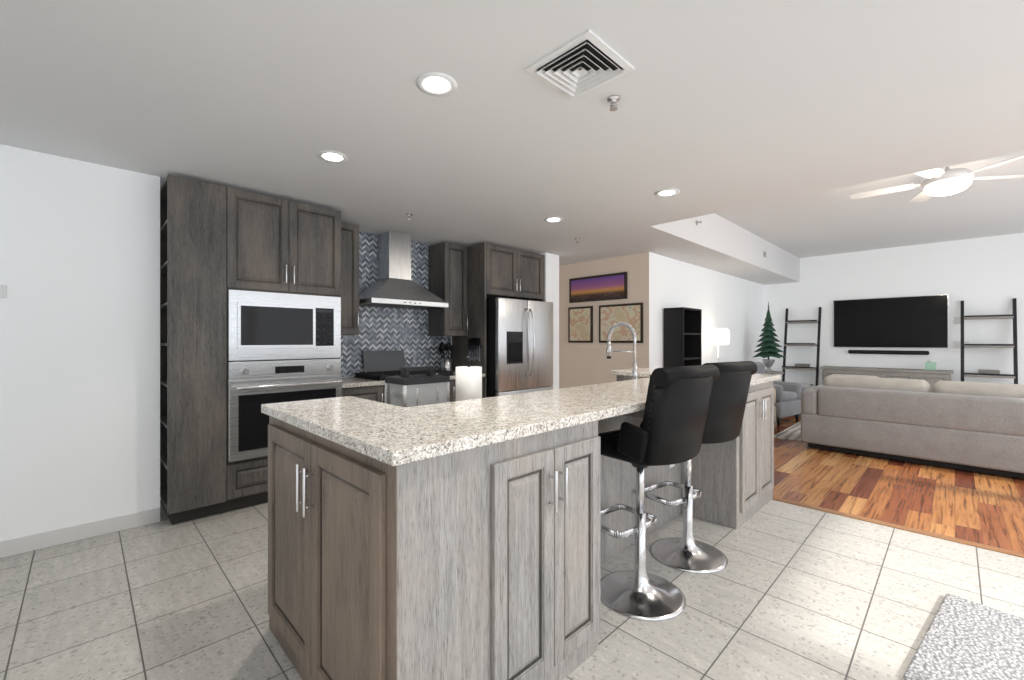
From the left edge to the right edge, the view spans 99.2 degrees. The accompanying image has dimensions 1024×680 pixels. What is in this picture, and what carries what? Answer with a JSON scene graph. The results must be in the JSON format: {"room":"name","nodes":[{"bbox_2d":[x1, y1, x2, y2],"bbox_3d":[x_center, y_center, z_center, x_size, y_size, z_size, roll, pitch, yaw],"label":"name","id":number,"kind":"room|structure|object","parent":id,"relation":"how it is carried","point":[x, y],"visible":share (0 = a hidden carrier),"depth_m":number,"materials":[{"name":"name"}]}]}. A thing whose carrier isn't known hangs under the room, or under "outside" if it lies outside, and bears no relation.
{"room":"kitchen and living room","nodes":[
{"label":"kitchen and living room","id":0,"kind":"room"},
{"bbox_2d":[0,144,159,540],"bbox_3d":[-3.106,0.065,3.011,0.990,2.470,0.650,0,0,-45],"label":"wall","id":1,"kind":"structure","parent":0,"point":[80,348],"depth_m":2.83,"materials":[{"name":"white paint"}]},
{"bbox_2d":[0,285,6,297],"bbox_3d":[-3.067,-0.290,2.579,0.100,0.080,0.019,0,0,-45],"label":"light switch","id":2,"kind":"object","parent":1,"relation":"attached to","point":[3,291],"visible":1,"depth_m":2.60,"materials":[{"name":"white plastic"}]},
{"bbox_2d":[0,507,159,557],"bbox_3d":[-2.808,1.250,2.836,0.810,0.100,0.017,0,0,-44],"label":"baseboard","id":3,"kind":"structure","parent":1,"relation":"attached to","point":[26,543],"depth_m":2.81,"materials":[{"name":"white"}]},
{"bbox_2d":[341,222,358,334],"bbox_3d":[-1.749,-0.595,4.337,0.325,1.090,0.337,0,0,-45],"label":"upper cabinet","id":4,"kind":"object","parent":0,"relation":"attached to","point":[349,232],"depth_m":4.26,"materials":[{"name":"grey wood"}]},
{"bbox_2d":[428,242,467,335],"bbox_3d":[-0.777,-0.595,5.292,0.340,1.090,0.337,0,0,-45],"label":"upper cabinet","id":5,"kind":"object","parent":0,"relation":"attached to","point":[447,272],"depth_m":5.17,"materials":[{"name":"grey wood"}]},
{"bbox_2d":[0,498,1023,679],"bbox_3d":[0.609,1.330,2.876,6.100,0.060,8.750,0,0,-45],"label":"floor","id":6,"kind":"structure","parent":0,"point":[791,592],"depth_m":2.15,"materials":[{"name":"tile"}]},
{"bbox_2d":[160,174,341,524],"bbox_3d":[-2.140,0.080,3.625,1.210,2.440,0.809,0,0,-45],"label":"tall cabinet","id":7,"kind":"object","parent":6,"relation":"on","point":[250,303],"visible":0.9,"depth_m":3.29,"materials":[{"name":"grey wood"}]},
{"bbox_2d":[227,289,340,360],"bbox_3d":[-1.807,-0.110,3.533,0.841,0.530,0.044,0,0,-44],"label":"microwave","id":8,"kind":"object","parent":7,"relation":"in","point":[263,324],"depth_m":3.49,"materials":[{"name":"silver metal"}]},
{"bbox_2d":[227,358,341,461],"bbox_3d":[-1.778,0.535,3.503,0.841,0.740,0.128,0,0,-44],"label":"wall oven","id":9,"kind":"object","parent":7,"relation":"in","point":[252,383],"depth_m":3.37,"materials":[{"name":"silver metal"}]},
{"bbox_2d":[342,386,384,402],"bbox_3d":[-1.439,0.865,4.430,0.907,0.870,0.637,0,0,-45],"label":"base cabinet","id":10,"kind":"object","parent":6,"relation":"on","point":[374,393],"depth_m":4.08,"materials":[{"name":"grey"}]},
{"bbox_2d":[342,371,484,389],"bbox_3d":[-1.148,0.410,4.699,1.700,0.039,0.662,0,0,-45],"label":"countertop","id":11,"kind":"structure","parent":10,"relation":"on","point":[346,382],"depth_m":4.10,"materials":[{"name":"beige stone"}]},
{"bbox_2d":[363,350,404,371],"bbox_3d":[-1.418,0.253,4.852,0.500,0.268,0.047,0,0,-45],"label":"cutting board","id":12,"kind":"object","parent":11,"relation":"on","point":[377,361],"visible":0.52,"depth_m":4.83,"materials":[{"name":"grey stone"}]},
{"bbox_2d":[353,370,452,381],"bbox_3d":[-1.147,0.364,4.677,0.900,0.049,0.520,0,0,-45],"label":"cooktop","id":13,"kind":"object","parent":11,"relation":"in","point":[379,376],"depth_m":4.49,"materials":[{"name":"black metal"}]},
{"bbox_2d":[439,342,454,370],"bbox_3d":[-0.786,0.204,5.256,0.199,0.369,0.162,0,0,-45],"label":"utensil crock","id":14,"kind":"object","parent":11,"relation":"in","point":[446,363],"visible":0.79,"depth_m":5.21,"materials":[{"name":"silver metal"}]},
{"bbox_2d":[450,378,482,401],"bbox_3d":[-0.874,0.865,4.986,0.907,0.870,0.637,0,0,-45],"label":"base cabinet","id":15,"kind":"object","parent":6,"relation":"on","point":[452,380],"depth_m":4.76,"materials":[{"name":"grey"}]},
{"bbox_2d":[452,242,552,397],"bbox_3d":[-0.072,0.080,5.591,1.065,2.440,0.898,0,0,-45],"label":"enclosure","id":16,"kind":"object","parent":6,"relation":"on","point":[510,316],"visible":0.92,"depth_m":5.25,"materials":[{"name":"grey wood"}]},
{"bbox_2d":[468,338,481,360],"bbox_3d":[-0.450,0.113,5.194,0.025,0.275,0.240,0,0,-45],"label":"rail","id":17,"kind":"object","parent":16,"relation":"attached to","point":[474,343],"visible":0.92,"depth_m":5.18,"materials":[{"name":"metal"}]},
{"bbox_2d":[456,297,552,397],"bbox_3d":[-0.056,0.405,5.574,0.975,1.790,0.850,0,0,-44],"label":"refrigerator","id":18,"kind":"object","parent":16,"relation":"in","point":[518,332],"depth_m":5.20,"materials":[{"name":"grey metal"}]},
{"bbox_2d":[261,380,774,679],"bbox_3d":[0.500,0.815,2.764,3.512,0.970,1.258,0,0,-45],"label":"kitchen island","id":19,"kind":"object","parent":6,"relation":"on","point":[464,540],"depth_m":1.48,"materials":[{"name":"grey wood"}]},
{"bbox_2d":[261,368,780,459],"bbox_3d":[0.523,0.309,2.834,3.580,0.039,1.270,0,0,-45],"label":"island countertop","id":20,"kind":"structure","parent":19,"relation":"on","point":[391,432],"depth_m":1.70,"materials":[{"name":"beige stone"}]},
{"bbox_2d":[385,366,449,407],"bbox_3d":[-0.489,0.264,2.260,0.270,0.250,0.190,0,0,-45],"label":"appliance box","id":21,"kind":"object","parent":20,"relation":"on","point":[405,389],"visible":0.69,"depth_m":2.20,"materials":[{"name":"silver metal"}]},
{"bbox_2d":[456,356,481,400],"bbox_3d":[-0.247,0.238,2.491,0.170,0.301,0.170,0,0,-45],"label":"paper towel roll","id":22,"kind":"object","parent":20,"relation":"on","point":[468,382],"visible":0.69,"depth_m":2.43,"materials":[{"name":"white paper"}]},
{"bbox_2d":[606,322,639,379],"bbox_3d":[0.870,0.123,3.417,0.091,0.532,0.284,0,0,-45],"label":"spring faucet","id":23,"kind":"object","parent":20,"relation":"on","point":[609,350],"visible":1,"depth_m":3.36,"materials":[{"name":"silver metal"}]},
{"bbox_2d":[598,365,719,620],"bbox_3d":[0.666,0.711,2.198,0.486,1.178,0.592,0,0,-45],"label":"bar stool","id":24,"kind":"object","parent":6,"relation":"on","point":[670,431],"visible":0.96,"depth_m":2.04,"materials":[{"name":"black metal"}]},
{"bbox_2d":[640,361,756,573],"bbox_3d":[1.075,0.711,2.604,0.501,1.178,0.606,0,0,-45],"label":"bar stool","id":25,"kind":"object","parent":6,"relation":"on","point":[686,552],"visible":0.67,"depth_m":2.49,"materials":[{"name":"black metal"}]},
{"bbox_2d":[773,497,1023,557],"bbox_3d":[3.421,1.296,2.268,0.070,0.007,3.640,0,0,-45],"label":"threshold strip","id":26,"kind":"object","parent":6,"relation":"on","point":[983,546],"depth_m":2.97,"materials":[{"name":"brown wood"}]},
{"bbox_2d":[903,594,1023,679],"bbox_3d":[2.100,1.288,1.601,0.900,0.021,0.840,0,0,-38],"label":"mat","id":27,"kind":"object","parent":6,"relation":"on","point":[963,639],"visible":0.98,"depth_m":1.82,"materials":[{"name":"white carpet"}]},
{"bbox_2d":[0,0,1023,284],"bbox_3d":[2.374,-1.485,4.611,11.050,0.630,8.750,0,0,-45],"label":"ceiling","id":28,"kind":"structure","parent":0,"point":[726,104],"depth_m":2.18,"materials":[{"name":"white paint"}]},
{"bbox_2d":[316,150,347,162],"bbox_3d":[-1.143,-1.166,2.775,0.188,0.008,0.188,0,0,-45],"label":"recessed light","id":29,"kind":"object","parent":28,"relation":"in","point":[332,156],"visible":1,"depth_m":2.77,"materials":[{"name":"white ceramic"}]},
{"bbox_2d":[416,72,457,95],"bbox_3d":[-0.343,-1.166,1.990,0.188,0.008,0.188,0,0,-45],"label":"recessed light","id":30,"kind":"object","parent":28,"relation":"in","point":[436,83],"visible":1,"depth_m":1.98,"materials":[{"name":"white ceramic"}]},
{"bbox_2d":[544,217,562,221],"bbox_3d":[0.405,-1.166,4.225,0.188,0.008,0.188,0,0,-45],"label":"recessed light","id":31,"kind":"object","parent":28,"relation":"in","point":[553,219],"visible":1,"depth_m":4.21,"materials":[{"name":"white ceramic"}]},
{"bbox_2d":[526,29,633,99],"bbox_3d":[0.292,-1.159,1.871,0.330,0.022,0.330,0,0,-45],"label":"ceiling vent","id":32,"kind":"object","parent":28,"relation":"in","point":[587,61],"visible":1,"depth_m":1.85,"materials":[{"name":"white metal"}]},
{"bbox_2d":[607,95,619,110],"bbox_3d":[0.492,-1.144,2.110,0.064,0.052,0.064,0,0,-45],"label":"sprinkler","id":33,"kind":"object","parent":28,"relation":"attached to","point":[613,100],"visible":1,"depth_m":2.10,"materials":[{"name":"silver metal"}]},
{"bbox_2d":[655,188,679,196],"bbox_3d":[1.232,-1.166,3.454,0.188,0.008,0.188,0,0,-45],"label":"recessed light","id":34,"kind":"object","parent":28,"relation":"in","point":[666,192],"visible":1,"depth_m":3.44,"materials":[{"name":"white plastic"}]},
{"bbox_2d":[541,253,558,388],"bbox_3d":[0.326,0.065,6.174,0.280,2.470,0.650,0,0,-45],"label":"wall","id":35,"kind":"structure","parent":0,"point":[551,277],"depth_m":5.97,"materials":[{"name":"white paint"}]},
{"bbox_2d":[559,252,648,388],"bbox_3d":[0.768,0.065,6.959,0.150,2.470,3.150,0,0,-44],"label":"wall","id":36,"kind":"structure","parent":0,"point":[582,364],"depth_m":6.35,"materials":[{"name":"beige paint"}]},
{"bbox_2d":[568,306,592,342],"bbox_3d":[1.029,-0.230,6.564,0.027,0.540,0.440,0,0,-45],"label":"framed picture","id":37,"kind":"object","parent":36,"relation":"attached to","point":[580,324],"visible":0.96,"depth_m":6.54,"materials":[{"name":"brown"}]},
{"bbox_2d":[569,272,626,302],"bbox_3d":[1.236,-0.755,6.353,0.027,0.370,0.990,0,0,-45],"label":"framed picture","id":38,"kind":"object","parent":36,"relation":"attached to","point":[612,286],"visible":1,"depth_m":6.32,"materials":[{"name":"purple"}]},
{"bbox_2d":[599,303,642,342],"bbox_3d":[1.509,-0.230,6.075,0.027,0.540,0.690,0,0,-45],"label":"framed picture","id":39,"kind":"object","parent":36,"relation":"attached to","point":[631,314],"visible":1,"depth_m":6.04,"materials":[{"name":"brown"}]},
{"bbox_2d":[649,252,763,368],"bbox_3d":[3.532,0.065,7.569,4.950,2.470,0.154,0,0,-45],"label":"wall","id":40,"kind":"structure","parent":0,"point":[734,305],"depth_m":7.21,"materials":[{"name":"white paint"}]},
{"bbox_2d":[715,151,1023,257],"bbox_3d":[5.399,-1.725,4.920,6.300,0.150,4.950,0,0,-45],"label":"ceiling","id":41,"kind":"structure","parent":0,"point":[834,221],"depth_m":5.77,"materials":[{"name":"white paint"}]},
{"bbox_2d":[850,154,1023,201],"bbox_3d":[3.884,-1.482,3.957,1.342,0.334,1.300,0,0,-45],"label":"ceiling fan","id":42,"kind":"object","parent":41,"relation":"hanging from","point":[942,182],"visible":0.88,"depth_m":3.86,"materials":[{"name":"white ceramic"}]},
{"bbox_2d":[764,233,1023,386],"bbox_3d":[7.312,-0.175,7.361,0.150,2.950,5.750,0,0,-45],"label":"wall","id":43,"kind":"structure","parent":0,"point":[982,276],"depth_m":7.53,"materials":[{"name":"white paint"}]},
{"bbox_2d":[833,294,968,354],"bbox_3d":[6.794,-0.253,7.714,0.090,1.015,1.800,0,0,-45],"label":"screen","id":44,"kind":"object","parent":43,"relation":"attached to","point":[908,322],"visible":0.92,"depth_m":7.73,"materials":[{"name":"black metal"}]},
{"bbox_2d":[773,414,1023,552],"bbox_3d":[5.076,1.330,5.164,6.420,0.060,5.750,0,0,-45],"label":"floor","id":45,"kind":"structure","parent":0,"point":[981,508],"depth_m":3.71,"materials":[{"name":"brown wood"}]},
{"bbox_2d":[664,307,701,367],"bbox_3d":[2.408,0.430,6.138,0.600,1.740,0.280,0,0,-45],"label":"bookcase","id":46,"kind":"object","parent":45,"relation":"on","point":[682,336],"visible":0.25,"depth_m":6.00,"materials":[{"name":"black wood"}]},
{"bbox_2d":[707,328,728,361],"bbox_3d":[3.321,0.559,7.021,0.420,1.481,0.300,0,0,-45],"label":"floor lamp","id":47,"kind":"object","parent":45,"relation":"on","point":[718,337],"visible":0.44,"depth_m":6.89,"materials":[{"name":"white metal"}]},
{"bbox_2d":[753,302,785,373],"bbox_3d":[4.770,0.292,8.108,0.560,2.016,0.574,0,0,-45],"label":"tree","id":48,"kind":"object","parent":45,"relation":"on","point":[769,345],"visible":0.77,"depth_m":8.04,"materials":[{"name":"green plant"}]},
{"bbox_2d":[774,388,775,421],"bbox_3d":[3.307,0.835,6.222,0.720,0.930,0.740,0,0,38],"label":"armchair","id":49,"kind":"object","parent":45,"relation":"on","point":[774,403],"visible":0.04,"depth_m":6.23,"materials":[{"name":"grey fabric"}]},
{"bbox_2d":[755,362,801,425],"bbox_3d":[4.120,0.835,7.021,0.740,0.930,0.720,0,0,-34],"label":"armchair","id":50,"kind":"object","parent":45,"relation":"on","point":[788,400],"visible":0.48,"depth_m":6.77,"materials":[{"name":"grey fabric"}]},
{"bbox_2d":[774,421,801,441],"bbox_3d":[5.769,1.294,5.543,2.900,0.010,3.620,0,0,-45],"label":"rug","id":51,"kind":"object","parent":45,"relation":"on","point":[793,432],"depth_m":6.01,"materials":[{"name":"grey carpet"}]},
{"bbox_2d":[801,374,1023,478],"bbox_3d":[4.908,0.824,4.515,1.030,0.924,3.060,0,0,-45],"label":"sectional sofa","id":52,"kind":"object","parent":51,"relation":"on","point":[972,426],"visible":1,"depth_m":4.51,"materials":[{"name":"grey fabric"}]},
{"bbox_2d":[782,307,821,385],"bbox_3d":[5.611,0.330,8.500,0.642,1.947,0.600,0,0,-45],"label":"bookcase","id":53,"kind":"object","parent":45,"relation":"on","point":[798,366],"visible":0.56,"depth_m":8.48,"materials":[{"name":"grey metal"}]},
{"bbox_2d":[800,386,812,413],"bbox_3d":[4.924,1.050,7.545,0.500,0.500,0.500,0,0,-45],"label":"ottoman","id":54,"kind":"object","parent":45,"relation":"on","point":[805,387],"visible":0.06,"depth_m":7.34,"materials":[{"name":"grey fabric"}]},
{"bbox_2d":[820,359,953,392],"bbox_3d":[6.521,0.807,7.663,0.496,0.985,1.750,0,0,-45],"label":"media console","id":55,"kind":"object","parent":45,"relation":"on","point":[930,374],"visible":0.33,"depth_m":7.38,"materials":[{"name":"grey wood"}]},
{"bbox_2d":[961,298,1017,383],"bbox_3d":[7.356,0.330,6.724,0.642,1.947,0.600,0,0,-45],"label":"bookcase","id":56,"kind":"object","parent":45,"relation":"on","point":[990,373],"visible":0.71,"depth_m":6.71,"materials":[{"name":"grey metal"}]},
{"bbox_3d":[-1.391,0.065,5.047,4.310,2.470,0.150,0,0,-45],"label":"wall","id":57,"kind":"structure","parent":0,"visible":0},
{"bbox_2d":[341,231,450,376],"bbox_3d":[-1.385,-0.391,4.941,1.710,1.556,0.008,0,0,-45],"label":"tile backsplash","id":58,"kind":"structure","parent":57,"relation":"attached to","point":[388,329],"depth_m":4.93,"materials":[{"name":"grey tile"}]},
{"bbox_2d":[359,231,447,309],"bbox_3d":[-1.215,-0.764,4.746,0.920,0.807,0.502,0,0,-45],"label":"range hood","id":59,"kind":"object","parent":57,"relation":"attached to","point":[394,285],"visible":0.94,"depth_m":4.70,"materials":[{"name":"silver metal"}]}
]}

